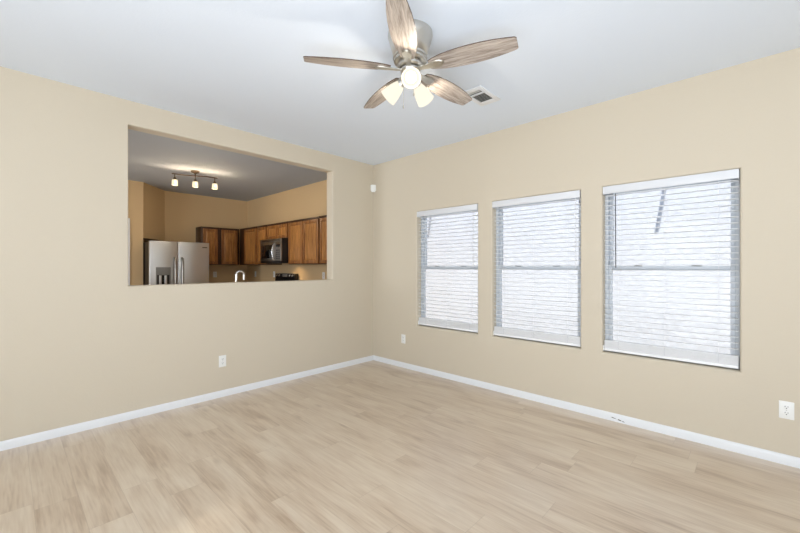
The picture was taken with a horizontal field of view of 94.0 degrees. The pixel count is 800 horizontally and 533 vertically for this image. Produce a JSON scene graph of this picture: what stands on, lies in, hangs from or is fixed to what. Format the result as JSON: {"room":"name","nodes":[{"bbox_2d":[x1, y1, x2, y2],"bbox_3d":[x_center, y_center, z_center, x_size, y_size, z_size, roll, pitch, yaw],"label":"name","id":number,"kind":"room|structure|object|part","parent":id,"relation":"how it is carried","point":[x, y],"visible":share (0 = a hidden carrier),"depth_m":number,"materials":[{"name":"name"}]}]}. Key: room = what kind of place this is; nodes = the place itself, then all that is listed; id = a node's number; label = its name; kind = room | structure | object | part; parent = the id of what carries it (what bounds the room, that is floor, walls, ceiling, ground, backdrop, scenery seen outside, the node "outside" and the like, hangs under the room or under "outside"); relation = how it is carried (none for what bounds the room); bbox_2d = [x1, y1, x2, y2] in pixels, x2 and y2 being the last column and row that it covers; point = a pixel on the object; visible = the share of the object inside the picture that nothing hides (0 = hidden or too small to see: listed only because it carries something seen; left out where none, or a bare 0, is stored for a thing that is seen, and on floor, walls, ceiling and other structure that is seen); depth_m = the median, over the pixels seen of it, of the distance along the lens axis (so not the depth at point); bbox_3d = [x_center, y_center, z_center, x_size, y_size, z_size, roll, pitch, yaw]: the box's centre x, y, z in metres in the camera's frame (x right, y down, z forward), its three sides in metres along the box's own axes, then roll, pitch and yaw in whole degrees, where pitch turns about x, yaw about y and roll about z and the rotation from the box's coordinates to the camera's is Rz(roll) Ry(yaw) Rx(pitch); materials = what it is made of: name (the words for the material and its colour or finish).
{"room":"empty living room","nodes":[
{"label":"empty living room","id":0,"kind":"room"},
{"bbox_2d":[128,180,142,284],"bbox_3d":[-6.100,-0.060,4.511,0.120,2.740,5.022,0,0,44],"label":"wall","id":1,"kind":"structure","parent":0,"point":[135,188],"depth_m":6.22,"materials":[{"name":"brown paint"}]},
{"bbox_2d":[128,218,129,284],"bbox_3d":[-4.801,0.255,5.803,0.104,2.110,0.985,0,0,44],"label":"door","id":2,"kind":"structure","parent":1,"relation":"in","point":[128,218],"depth_m":6.13,"materials":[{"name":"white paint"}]},
{"bbox_2d":[143,182,164,240],"bbox_3d":[-4.377,-0.960,6.657,0.538,0.940,0.453,0,0,44],"label":"wall","id":3,"kind":"structure","parent":0,"point":[153,197],"depth_m":6.62,"materials":[{"name":"brown paint"}]},
{"bbox_2d":[0,66,372,440],"bbox_3d":[-2.836,-0.060,2.774,0.140,2.740,7.000,0,0,44],"label":"wall","id":4,"kind":"structure","parent":0,"point":[79,343],"depth_m":3.12,"materials":[{"name":"beige paint"}]},
{"bbox_2d":[0,355,373,450],"bbox_3d":[-2.781,1.277,2.722,0.013,0.066,7.000,0,0,44],"label":"baseboard","id":5,"kind":"structure","parent":4,"relation":"attached to","point":[58,432],"depth_m":3.34,"materials":[{"name":"white paint"}]},
{"bbox_2d":[219,355,225,366],"bbox_3d":[-1.790,0.951,3.767,0.009,0.116,0.072,0,0,44],"label":"wall outlet","id":6,"kind":"object","parent":4,"relation":"attached to","point":[222,359],"visible":1,"depth_m":3.77,"materials":[{"name":"white plastic"}]},
{"bbox_2d":[371,185,375,191],"bbox_3d":[-0.374,-1.097,5.220,0.058,0.102,0.058,0,0,44],"label":"detector","id":7,"kind":"object","parent":4,"relation":"attached to","point":[373,187],"visible":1,"depth_m":5.21,"materials":[{"name":"white plastic"}]},
{"bbox_2d":[143,191,246,282],"bbox_3d":[-5.765,-0.060,5.673,0.120,2.740,7.170,0,0,44],"label":"wall","id":8,"kind":"structure","parent":0,"point":[184,212],"depth_m":7.53,"materials":[{"name":"brown paint"}]},
{"bbox_2d":[196,226,238,264],"bbox_3d":[-3.679,-0.411,7.550,0.320,0.738,0.734,0,0,44],"label":"upper cabinet","id":9,"kind":"object","parent":8,"relation":"attached to","point":[223,242],"visible":0.88,"depth_m":7.45,"materials":[{"name":"brown wood"}]},
{"bbox_3d":[-3.709,-0.398,7.300,0.020,0.688,0.270,0,0,44],"label":"door","id":10,"kind":"part","parent":9,"relation":"part of","materials":[{"name":"brown wood"}]},
{"bbox_3d":[-3.709,-0.398,7.300,0.012,0.592,0.174,0,0,44],"label":"panel","id":11,"kind":"part","parent":9,"relation":"part of","materials":[{"name":"brown wood"}]},
{"bbox_3d":[-3.456,-0.398,7.566,0.020,0.688,0.315,0,0,44],"label":"door","id":12,"kind":"part","parent":9,"relation":"part of","materials":[{"name":"brown wood"}]},
{"bbox_3d":[-3.456,-0.398,7.566,0.012,0.592,0.219,0,0,44],"label":"panel","id":13,"kind":"part","parent":9,"relation":"part of","materials":[{"name":"brown wood"}]},
{"bbox_2d":[247,180,326,281],"bbox_3d":[-1.847,-0.060,6.814,3.990,2.740,0.120,0,0,44],"label":"wall","id":14,"kind":"structure","parent":0,"point":[307,201],"depth_m":6.92,"materials":[{"name":"brown paint"}]},
{"bbox_2d":[240,226,256,264],"bbox_3d":[-2.925,-0.411,7.534,0.774,0.738,0.320,0,0,44],"label":"upper cabinet","id":15,"kind":"object","parent":14,"relation":"attached to","point":[248,236],"visible":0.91,"depth_m":7.39,"materials":[{"name":"brown wood"}]},
{"bbox_3d":[-2.950,-0.398,7.351,0.424,0.592,0.012,0,0,44],"label":"panel","id":16,"kind":"part","parent":15,"relation":"part of","materials":[{"name":"brown wood"}]},
{"bbox_2d":[257,225,281,264],"bbox_3d":[-2.498,-0.411,7.129,0.396,0.738,0.320,0,0,44],"label":"upper cabinet","id":17,"kind":"object","parent":14,"relation":"attached to","point":[261,230],"visible":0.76,"depth_m":7.04,"materials":[{"name":"brown wood"}]},
{"bbox_3d":[-2.602,-0.398,7.021,0.268,0.592,0.012,0,0,44],"label":"panel","id":18,"kind":"part","parent":17,"relation":"part of","materials":[{"name":"brown wood"}]},
{"bbox_3d":[-2.602,-0.398,7.021,0.364,0.688,0.020,0,0,44],"label":"door","id":19,"kind":"part","parent":17,"relation":"part of","materials":[{"name":"brown wood"}]},
{"bbox_2d":[267,221,287,238],"bbox_3d":[-2.078,-0.635,6.730,0.757,0.290,0.320,0,0,44],"label":"upper cabinet","id":20,"kind":"object","parent":14,"relation":"attached to","point":[276,230],"visible":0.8,"depth_m":6.59,"materials":[{"name":"brown wood"}]},
{"bbox_3d":[-2.315,-0.622,6.748,0.357,0.240,0.020,0,0,44],"label":"door","id":21,"kind":"part","parent":20,"relation":"part of","materials":[{"name":"brown wood"}]},
{"bbox_3d":[-2.315,-0.622,6.748,0.261,0.144,0.012,0,0,44],"label":"panel","id":22,"kind":"part","parent":20,"relation":"part of","materials":[{"name":"brown wood"}]},
{"bbox_2d":[260,238,287,262],"bbox_3d":[-2.133,-0.277,6.662,0.748,0.422,0.493,0,0,44],"label":"microwave","id":23,"kind":"object","parent":20,"relation":"attached to","point":[271,250],"visible":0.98,"depth_m":6.39,"materials":[{"name":"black metal"}]},
{"bbox_3d":[-2.332,-0.267,6.597,0.543,0.332,0.022,0,0,44],"label":"door","id":24,"kind":"part","parent":23,"relation":"part of","materials":[{"name":"black glass"}]},
{"bbox_3d":[-2.259,-0.084,6.530,0.742,0.028,0.018,0,0,44],"label":"trim","id":25,"kind":"part","parent":23,"relation":"part of","materials":[{"name":"black metal"}]},
{"bbox_3d":[-2.062,-0.267,6.340,0.195,0.332,0.022,0,0,44],"label":"control panel","id":26,"kind":"part","parent":23,"relation":"part of","materials":[{"name":"silver metal"}]},
{"bbox_3d":[-2.048,-0.622,6.494,0.357,0.240,0.020,0,0,44],"label":"door","id":27,"kind":"part","parent":20,"relation":"part of","materials":[{"name":"brown wood"}]},
{"bbox_3d":[-2.048,-0.622,6.494,0.261,0.144,0.012,0,0,44],"label":"panel","id":28,"kind":"part","parent":20,"relation":"part of","materials":[{"name":"brown wood"}]},
{"bbox_2d":[288,216,319,264],"bbox_3d":[-1.468,-0.411,6.151,0.919,0.738,0.320,0,0,44],"label":"upper cabinet","id":29,"kind":"object","parent":14,"relation":"attached to","point":[303,234],"visible":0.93,"depth_m":6.00,"materials":[{"name":"brown wood"}]},
{"bbox_3d":[-1.734,-0.398,6.196,0.437,0.688,0.020,0,0,44],"label":"door","id":30,"kind":"part","parent":29,"relation":"part of","materials":[{"name":"brown wood"}]},
{"bbox_3d":[-1.734,-0.398,6.196,0.341,0.592,0.012,0,0,44],"label":"panel","id":31,"kind":"part","parent":29,"relation":"part of","materials":[{"name":"brown wood"}]},
{"bbox_3d":[-1.409,-0.398,5.887,0.338,0.592,0.012,0,0,44],"label":"panel","id":32,"kind":"part","parent":29,"relation":"part of","materials":[{"name":"brown wood"}]},
{"bbox_3d":[-1.409,-0.398,5.887,0.434,0.688,0.020,0,0,44],"label":"door","id":33,"kind":"part","parent":29,"relation":"part of","materials":[{"name":"brown wood"}]},
{"bbox_2d":[320,215,326,263],"bbox_3d":[-0.851,-0.411,5.564,0.779,0.738,0.320,0,0,44],"label":"upper cabinet","id":34,"kind":"object","parent":14,"relation":"attached to","point":[323,219],"visible":0.23,"depth_m":5.64,"materials":[{"name":"brown wood"}]},
{"bbox_3d":[-1.091,-0.398,5.585,0.270,0.592,0.012,0,0,44],"label":"panel","id":35,"kind":"part","parent":34,"relation":"part of","materials":[{"name":"brown wood"}]},
{"bbox_2d":[0,360,799,532],"bbox_3d":[-1.890,1.370,1.875,11.030,0.120,7.300,0,0,44],"label":"floor","id":36,"kind":"structure","parent":0,"point":[373,446],"depth_m":2.40,"materials":[{"name":"brown wood"}]},
{"bbox_2d":[143,241,208,284],"bbox_3d":[-3.956,0.441,6.579,0.755,1.738,0.910,0,0,44],"label":"refrigerator","id":37,"kind":"object","parent":36,"relation":"on","point":[164,262],"visible":0.48,"depth_m":6.30,"materials":[{"name":"silver metal"}]},
{"bbox_3d":[-3.936,0.413,6.214,0.073,1.683,0.408,0,0,44],"label":"freezer door","id":38,"kind":"part","parent":37,"relation":"part of","materials":[{"name":"silver metal"}]},
{"bbox_3d":[-3.778,0.320,6.279,0.082,0.975,0.038,0,0,44],"label":"handle","id":39,"kind":"part","parent":37,"relation":"part of","materials":[{"name":"silver metal"}]},
{"bbox_3d":[-3.702,0.320,6.358,0.082,0.975,0.038,0,0,44],"label":"handle","id":40,"kind":"part","parent":37,"relation":"part of","materials":[{"name":"silver metal"}]},
{"bbox_3d":[-3.620,0.413,6.546,0.073,1.683,0.494,0,0,44],"label":"fridge door","id":41,"kind":"part","parent":37,"relation":"part of","materials":[{"name":"silver metal"}]},
{"bbox_2d":[275,273,297,280],"bbox_3d":[-2.326,0.715,6.658,0.758,1.190,0.726,0,0,44],"label":"stove","id":42,"kind":"object","parent":36,"relation":"on","point":[278,276],"visible":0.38,"depth_m":6.85,"materials":[{"name":"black metal"}]},
{"bbox_3d":[-1.910,0.851,4.309,0.629,0.918,2.060,0,0,44],"label":"countertop","id":43,"kind":"structure","parent":36,"relation":"on","visible":0},
{"bbox_2d":[235,270,244,281],"bbox_3d":[-1.855,0.216,4.290,0.094,0.352,0.134,0,0,5],"label":"faucet","id":44,"kind":"object","parent":43,"relation":"on","point":[239,271],"visible":0.61,"depth_m":4.28,"materials":[{"name":"silver metal"}]},
{"bbox_2d":[0,0,799,200],"bbox_3d":[-1.838,-1.505,1.930,11.030,0.150,7.450,0,0,44],"label":"ceiling","id":45,"kind":"structure","parent":0,"point":[236,64],"depth_m":2.59,"materials":[{"name":"white paint"}]},
{"bbox_2d":[172,170,217,189],"bbox_3d":[-3.060,-1.311,5.580,0.606,0.238,0.128,0,0,-30],"label":"track light","id":46,"kind":"object","parent":45,"relation":"attached to","point":[174,180],"visible":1,"depth_m":5.55,"materials":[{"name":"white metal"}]},
{"bbox_3d":[-3.286,-1.232,5.447,0.082,0.080,0.082,0,0,-30],"label":"lamp shade","id":47,"kind":"part","parent":46,"relation":"part of","materials":[{"name":"white glass"}]},
{"bbox_3d":[-3.060,-1.232,5.580,0.082,0.080,0.082,0,0,-30],"label":"lamp shade","id":48,"kind":"part","parent":46,"relation":"part of","materials":[{"name":"white glass"}]},
{"bbox_3d":[-2.834,-1.232,5.713,0.082,0.080,0.082,0,0,-30],"label":"lamp shade","id":49,"kind":"part","parent":46,"relation":"part of","materials":[{"name":"white glass"}]},
{"bbox_2d":[303,0,517,108],"bbox_3d":[0.097,-1.202,2.319,1.224,0.455,1.164,0,0,44],"label":"ceiling fan","id":50,"kind":"object","parent":45,"relation":"hanging from","point":[409,39],"visible":1,"depth_m":2.18,"materials":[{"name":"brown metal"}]},
{"bbox_3d":[-0.310,-1.208,2.214,0.507,0.006,0.144,0,12,-10],"label":"blade","id":51,"kind":"part","parent":50,"relation":"part of","materials":[{"name":"brown wood"}]},
{"bbox_3d":[-0.118,-1.208,2.615,0.144,0.006,0.507,-14,6,-28],"label":"blade","id":52,"kind":"part","parent":50,"relation":"part of","materials":[{"name":"brown wood"}]},
{"bbox_3d":[-0.036,-1.103,2.343,0.119,0.113,0.113,-37,-18,26],"label":"lamp shade","id":53,"kind":"part","parent":50,"relation":"part of","materials":[{"name":"white glass"}]},
{"bbox_3d":[0.013,-1.208,1.907,0.144,0.006,0.507,12,2,7],"label":"blade","id":54,"kind":"part","parent":50,"relation":"part of","materials":[{"name":"brown wood"}]},
{"bbox_3d":[0.063,-1.103,2.167,0.113,0.113,0.119,0,33,0],"label":"lamp shade","id":55,"kind":"part","parent":50,"relation":"part of","materials":[{"name":"white glass"}]},
{"bbox_3d":[0.063,-1.105,2.170,0.066,0.066,0.113,0,33,0],"label":"bulb","id":56,"kind":"part","parent":50,"relation":"part of","materials":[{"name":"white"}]},
{"bbox_3d":[0.136,-1.103,2.372,0.113,0.113,0.119,0,-33,40],"label":"lamp shade","id":57,"kind":"part","parent":50,"relation":"part of","materials":[{"name":"white glass"}]},
{"bbox_3d":[0.323,-1.208,2.557,0.144,0.006,0.507,-16,-11,42],"label":"blade","id":58,"kind":"part","parent":50,"relation":"part of","materials":[{"name":"brown wood"}]},
{"bbox_3d":[0.404,-1.208,2.120,0.507,0.006,0.144,0,-12,26],"label":"blade","id":59,"kind":"part","parent":50,"relation":"part of","materials":[{"name":"brown wood"}]},
{"bbox_2d":[465,85,500,105],"bbox_3d":[0.677,-1.423,3.122,0.190,0.013,0.330,0,0,44],"label":"ceiling vent","id":60,"kind":"object","parent":45,"relation":"in","point":[479,95],"visible":0.82,"depth_m":3.11,"materials":[{"name":"white metal"}]},
{"bbox_2d":[373,48,799,457],"bbox_3d":[2.073,-0.060,3.049,6.600,2.740,0.160,0,0,44],"label":"wall","id":61,"kind":"structure","parent":0,"point":[745,117],"depth_m":3.10,"materials":[{"name":"beige paint"}]},
{"bbox_2d":[401,334,404,343],"bbox_3d":[0.043,0.938,4.861,0.072,0.116,0.009,0,0,44],"label":"wall outlet","id":62,"kind":"object","parent":61,"relation":"attached to","point":[402,335],"visible":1,"depth_m":4.86,"materials":[{"name":"white plastic"}]},
{"bbox_2d":[418,210,477,333],"bbox_3d":[0.588,0.025,4.466,0.885,1.442,0.131,0,0,44],"label":"window","id":63,"kind":"structure","parent":61,"relation":"in","point":[423,251],"depth_m":4.75,"materials":[{"name":"white plastic"}]},
{"bbox_2d":[417,204,477,332],"bbox_3d":[0.556,0.019,4.436,0.881,1.426,0.086,0,0,44],"label":"window blind","id":64,"kind":"object","parent":63,"relation":"attached to","point":[472,327],"visible":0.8,"depth_m":4.39,"materials":[{"name":"white plastic"}]},
{"bbox_3d":[0.568,0.716,4.445,0.869,0.024,0.052,0,0,44],"label":"rail","id":65,"kind":"part","parent":64,"relation":"part of","materials":[{"name":"white plastic"}]},
{"bbox_3d":[0.803,0.038,4.221,0.002,1.332,0.057,0,0,44],"label":"ladder cord","id":66,"kind":"part","parent":64,"relation":"part of","materials":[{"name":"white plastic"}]},
{"bbox_3d":[0.566,0.743,4.442,0.885,0.006,0.067,0,0,44],"label":"sill","id":67,"kind":"part","parent":63,"relation":"part of","materials":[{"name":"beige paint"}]},
{"bbox_3d":[0.623,-0.321,4.502,0.835,0.700,0.026,0,0,44],"label":"sash","id":68,"kind":"part","parent":63,"relation":"part of","materials":[{"name":"white plastic"}]},
{"bbox_3d":[0.602,0.355,4.481,0.835,0.723,0.026,0,0,44],"label":"sash","id":69,"kind":"part","parent":63,"relation":"part of","materials":[{"name":"white plastic"}]},
{"bbox_2d":[494,198,580,348],"bbox_3d":[1.360,0.025,3.732,0.889,1.442,0.131,0,0,44],"label":"window","id":70,"kind":"structure","parent":61,"relation":"in","point":[499,299],"depth_m":3.91,"materials":[{"name":"white plastic"}]},
{"bbox_2d":[492,190,580,346],"bbox_3d":[1.329,0.019,3.702,0.885,1.426,0.086,0,0,44],"label":"window blind","id":71,"kind":"object","parent":70,"relation":"attached to","point":[572,340],"visible":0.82,"depth_m":3.67,"materials":[{"name":"white plastic"}]},
{"bbox_3d":[1.104,0.038,3.936,0.002,1.332,0.057,0,0,44],"label":"ladder cord","id":72,"kind":"part","parent":71,"relation":"part of","materials":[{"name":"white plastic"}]},
{"bbox_3d":[1.340,0.038,3.712,0.002,1.332,0.057,0,0,44],"label":"ladder cord","id":73,"kind":"part","parent":71,"relation":"part of","materials":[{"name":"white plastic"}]},
{"bbox_3d":[1.340,0.716,3.712,0.873,0.024,0.052,0,0,44],"label":"rail","id":74,"kind":"part","parent":71,"relation":"part of","materials":[{"name":"white plastic"}]},
{"bbox_3d":[1.338,0.743,3.709,0.889,0.006,0.067,0,0,44],"label":"sill","id":75,"kind":"part","parent":70,"relation":"part of","materials":[{"name":"beige paint"}]},
{"bbox_3d":[1.374,0.355,3.747,0.839,0.723,0.026,0,0,44],"label":"sash","id":76,"kind":"part","parent":70,"relation":"part of","materials":[{"name":"white plastic"}]},
{"bbox_3d":[1.395,-0.321,3.769,0.839,0.700,0.026,0,0,44],"label":"sash","id":77,"kind":"part","parent":70,"relation":"part of","materials":[{"name":"white plastic"}]},
{"bbox_2d":[373,355,799,468],"bbox_3d":[2.018,1.277,2.981,6.587,0.066,0.014,0,0,44],"label":"baseboard","id":78,"kind":"structure","parent":61,"relation":"attached to","point":[780,458],"depth_m":3.11,"materials":[{"name":"white paint"}]},
{"bbox_2d":[604,178,739,371],"bbox_3d":[2.134,0.025,2.997,0.884,1.442,0.131,0,0,44],"label":"window","id":79,"kind":"structure","parent":61,"relation":"in","point":[608,274],"depth_m":2.89,"materials":[{"name":"white plastic"}]},
{"bbox_2d":[603,169,739,368],"bbox_3d":[2.103,0.019,2.967,0.880,1.426,0.086,0,0,44],"label":"window blind","id":80,"kind":"object","parent":79,"relation":"attached to","point":[687,355],"visible":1,"depth_m":2.93,"materials":[{"name":"white plastic"}]},
{"bbox_3d":[1.879,0.038,3.200,0.002,1.332,0.057,0,0,44],"label":"ladder cord","id":81,"kind":"part","parent":80,"relation":"part of","materials":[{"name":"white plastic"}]},
{"bbox_3d":[2.114,0.038,2.976,0.002,1.332,0.057,0,0,44],"label":"ladder cord","id":82,"kind":"part","parent":80,"relation":"part of","materials":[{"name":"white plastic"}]},
{"bbox_3d":[2.114,0.716,2.976,0.868,0.024,0.052,0,0,44],"label":"rail","id":83,"kind":"part","parent":80,"relation":"part of","materials":[{"name":"white plastic"}]},
{"bbox_3d":[2.349,0.038,2.753,0.002,1.332,0.057,0,0,44],"label":"ladder cord","id":84,"kind":"part","parent":80,"relation":"part of","materials":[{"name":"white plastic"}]},
{"bbox_3d":[2.112,0.743,2.974,0.884,0.006,0.067,0,0,44],"label":"sill","id":85,"kind":"part","parent":79,"relation":"part of","materials":[{"name":"beige paint"}]},
{"bbox_3d":[2.169,-0.321,3.034,0.834,0.700,0.026,0,0,44],"label":"sash","id":86,"kind":"part","parent":79,"relation":"part of","materials":[{"name":"white plastic"}]},
{"bbox_3d":[2.148,0.355,3.012,0.834,0.723,0.026,0,0,44],"label":"sash","id":87,"kind":"part","parent":79,"relation":"part of","materials":[{"name":"white plastic"}]},
{"bbox_2d":[779,400,793,419],"bbox_3d":[2.558,0.949,2.471,0.072,0.116,0.009,0,0,44],"label":"wall outlet","id":88,"kind":"object","parent":61,"relation":"attached to","point":[786,409],"visible":1,"depth_m":2.47,"materials":[{"name":"white plastic"}]},
{"label":"outside","id":89,"kind":"structure","parent":0,"visible":0},
{"bbox_2d":[426,180,730,353],"bbox_3d":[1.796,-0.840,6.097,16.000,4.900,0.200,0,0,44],"label":"window","id":90,"kind":"structure","parent":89,"point":[512,280],"depth_m":4.86,"materials":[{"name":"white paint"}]}
]}

